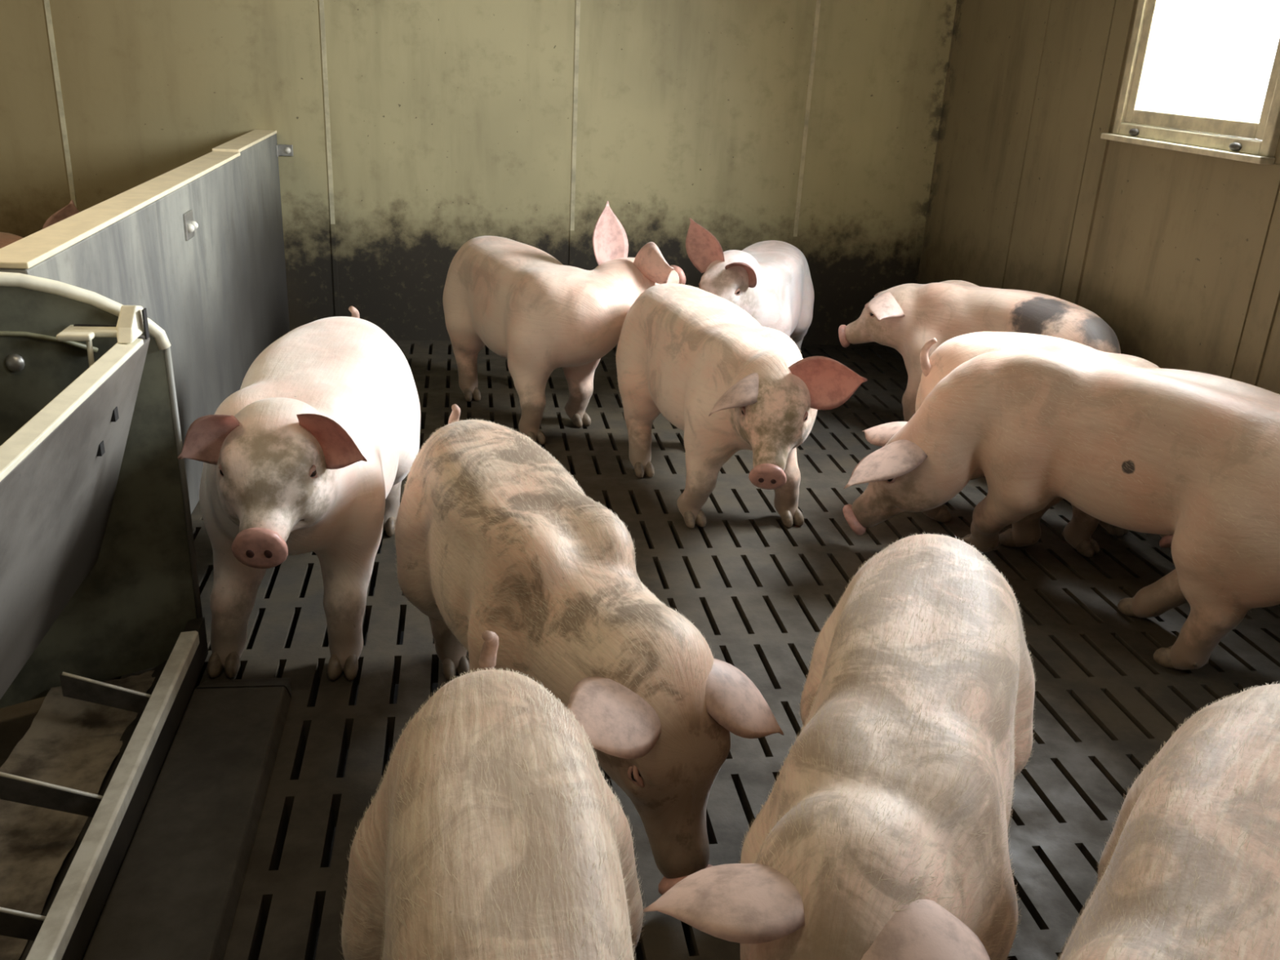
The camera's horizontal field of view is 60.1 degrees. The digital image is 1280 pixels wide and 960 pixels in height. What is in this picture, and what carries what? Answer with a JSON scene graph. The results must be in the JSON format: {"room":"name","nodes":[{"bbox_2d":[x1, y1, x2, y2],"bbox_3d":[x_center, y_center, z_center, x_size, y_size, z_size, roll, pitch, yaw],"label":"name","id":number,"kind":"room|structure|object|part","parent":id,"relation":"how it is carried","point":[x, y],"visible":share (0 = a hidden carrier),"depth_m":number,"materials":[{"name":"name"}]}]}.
{"room":"farm building","nodes":[
{"label":"farm building","id":0,"kind":"room"},
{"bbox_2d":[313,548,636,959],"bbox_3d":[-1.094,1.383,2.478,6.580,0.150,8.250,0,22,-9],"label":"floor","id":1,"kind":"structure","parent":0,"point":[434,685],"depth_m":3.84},
{"bbox_2d":[0,0,956,345],"bbox_3d":[-1.535,-2.001,5.621,6.930,2.800,0.156,0,22,-9],"label":"wall","id":2,"kind":"structure","parent":0,"point":[417,131],"depth_m":5.76,"materials":[{"name":"beige paint"}]},
{"bbox_2d":[0,340,1279,959],"bbox_3d":[-1.063,0.797,2.248,6.580,0.090,8.250,0,22,-9],"label":"floor","id":3,"kind":"structure","parent":0,"point":[760,590],"depth_m":3.14,"materials":[{"name":"concrete"}]},
{"bbox_2d":[0,200,79,248],"bbox_3d":[-2.805,-0.760,4.615,1.521,0.902,0.496,1,22,-6],"label":"pig","id":4,"kind":"object","parent":3,"relation":"on","point":[6,238],"visible":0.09,"depth_m":4.35},
{"bbox_2d":[0,271,208,959],"bbox_3d":[-1.241,0.436,1.536,0.649,1.048,2.460,0,22,-9],"label":"trough","id":5,"kind":"object","parent":3,"relation":"on","point":[99,577],"visible":1,"depth_m":2.40,"materials":[{"name":"metal"}]},
{"bbox_3d":[-1.183,-0.318,2.394,0.125,0.015,0.095,0,22,-9],"label":"latch arm","id":6,"kind":"part","parent":5,"relation":"part of"},
{"bbox_3d":[-1.161,-0.238,2.325,0.034,0.092,0.147,-9,24,-27],"label":"latch rod","id":7,"kind":"part","parent":5,"relation":"part of","materials":[{"name":"beige metal"}]},
{"bbox_3d":[-1.401,0.046,2.497,0.717,1.010,0.018,-13,27,-35],"label":"plate","id":8,"kind":"part","parent":5,"relation":"part of","materials":[{"name":"grey metal"}]},
{"bbox_2d":[0,129,293,514],"bbox_3d":[-1.624,-0.620,4.176,0.182,1.080,3.498,0,22,-9],"label":"wall","id":9,"kind":"structure","parent":3,"relation":"on","point":[198,245],"depth_m":3.88,"materials":[{"name":"metal"}]},
{"bbox_3d":[-1.841,-1.068,5.306,0.105,1.065,1.028,0,22,-9],"label":"panel","id":10,"kind":"part","parent":9,"relation":"part of","materials":[{"name":"concrete"}]},
{"bbox_2d":[83,677,291,959],"bbox_3d":[-0.830,0.933,1.755,0.230,0.040,2.377,0,22,-9],"label":"floor panel","id":11,"kind":"object","parent":3,"relation":"on","point":[175,894],"visible":1,"depth_m":2.25,"materials":[{"name":"concrete"}]},
{"bbox_2d":[177,306,420,680],"bbox_3d":[-0.920,-0.009,3.143,0.496,0.769,1.485,1,22,-5],"label":"pig","id":12,"kind":"object","parent":3,"relation":"on","point":[315,447],"visible":0.99,"depth_m":2.83},
{"bbox_2d":[338,630,645,959],"bbox_3d":[-0.159,0.800,1.299,0.492,0.688,1.469,-1,22,-10],"label":"pig","id":13,"kind":"object","parent":3,"relation":"on","point":[493,828],"visible":1,"depth_m":1.38},
{"bbox_2d":[442,200,685,444],"bbox_3d":[-0.424,-0.753,4.840,1.239,0.960,0.855,12,23,22],"label":"pig","id":14,"kind":"object","parent":3,"relation":"on","point":[538,313],"visible":0.93,"depth_m":4.58},
{"bbox_2d":[393,404,783,895],"bbox_3d":[-0.214,0.315,2.538,0.498,0.679,1.365,-8,24,-27],"label":"pig","id":15,"kind":"object","parent":3,"relation":"on","point":[493,533],"visible":0.91,"depth_m":2.21},
{"bbox_2d":[615,282,867,528],"bbox_3d":[0.277,-0.266,4.022,0.492,0.723,1.465,-5,23,-19],"label":"pig","id":16,"kind":"object","parent":3,"relation":"on","point":[691,356],"visible":1,"depth_m":3.75},
{"bbox_2d":[685,217,813,351],"bbox_3d":[0.554,-0.861,5.351,0.456,0.884,1.260,10,23,18],"label":"pig","id":17,"kind":"object","parent":3,"relation":"on","point":[771,280],"visible":0.52,"depth_m":5.01},
{"bbox_2d":[643,532,1038,959],"bbox_3d":[0.415,0.593,1.896,0.468,0.694,1.443,11,23,19],"label":"pig","id":18,"kind":"object","parent":3,"relation":"on","point":[881,833],"visible":1,"depth_m":1.55},
{"bbox_2d":[838,280,1120,422],"bbox_3d":[1.458,-0.472,4.723,0.520,0.710,1.394,-15,28,-39],"label":"pig","id":19,"kind":"object","parent":3,"relation":"on","point":[904,317],"visible":0.41,"depth_m":4.69},
{"bbox_2d":[915,331,1173,556],"bbox_3d":[1.494,-0.129,3.884,1.082,0.689,0.493,16,25,29],"label":"pig","id":20,"kind":"object","parent":3,"relation":"on","point":[949,354],"visible":0.2,"depth_m":3.84},
{"bbox_2d":[842,344,1279,670],"bbox_3d":[1.369,0.025,3.355,1.606,0.776,0.717,18,26,33],"label":"pig","id":21,"kind":"object","parent":3,"relation":"on","point":[1193,457],"visible":1,"depth_m":3.20},
{"bbox_2d":[1057,681,1279,959],"bbox_3d":[0.721,0.796,1.418,0.497,0.694,1.517,18,26,33],"label":"pig","id":22,"kind":"object","parent":3,"relation":"on","point":[1188,868],"visible":1,"depth_m":1.40},
{"bbox_2d":[916,0,1279,394],"bbox_3d":[2.335,-0.462,2.229,0.172,2.800,8.350,0,22,-9],"label":"wall","id":23,"kind":"structure","parent":0,"point":[1178,252],"depth_m":4.59,"materials":[{"name":"beige wood"}]},
{"bbox_3d":[1.952,-0.559,4.182,0.008,1.315,0.920,0,22,-9],"label":"wall panel","id":24,"kind":"part","parent":23,"relation":"part of","materials":[{"name":"beige wood"}]},
{"bbox_2d":[1100,0,1279,164],"bbox_3d":[2.026,-1.710,3.813,0.155,1.107,0.970,0,22,-9],"label":"window","id":25,"kind":"structure","parent":23,"relation":"in","point":[1135,122],"depth_m":4.11,"materials":[{"name":"beige wood"}]},
{"bbox_3d":[1.949,-1.206,4.004,0.055,0.022,0.970,0,22,-9],"label":"sill","id":26,"kind":"part","parent":25,"relation":"part of","materials":[{"name":"beige wood"}]}
]}

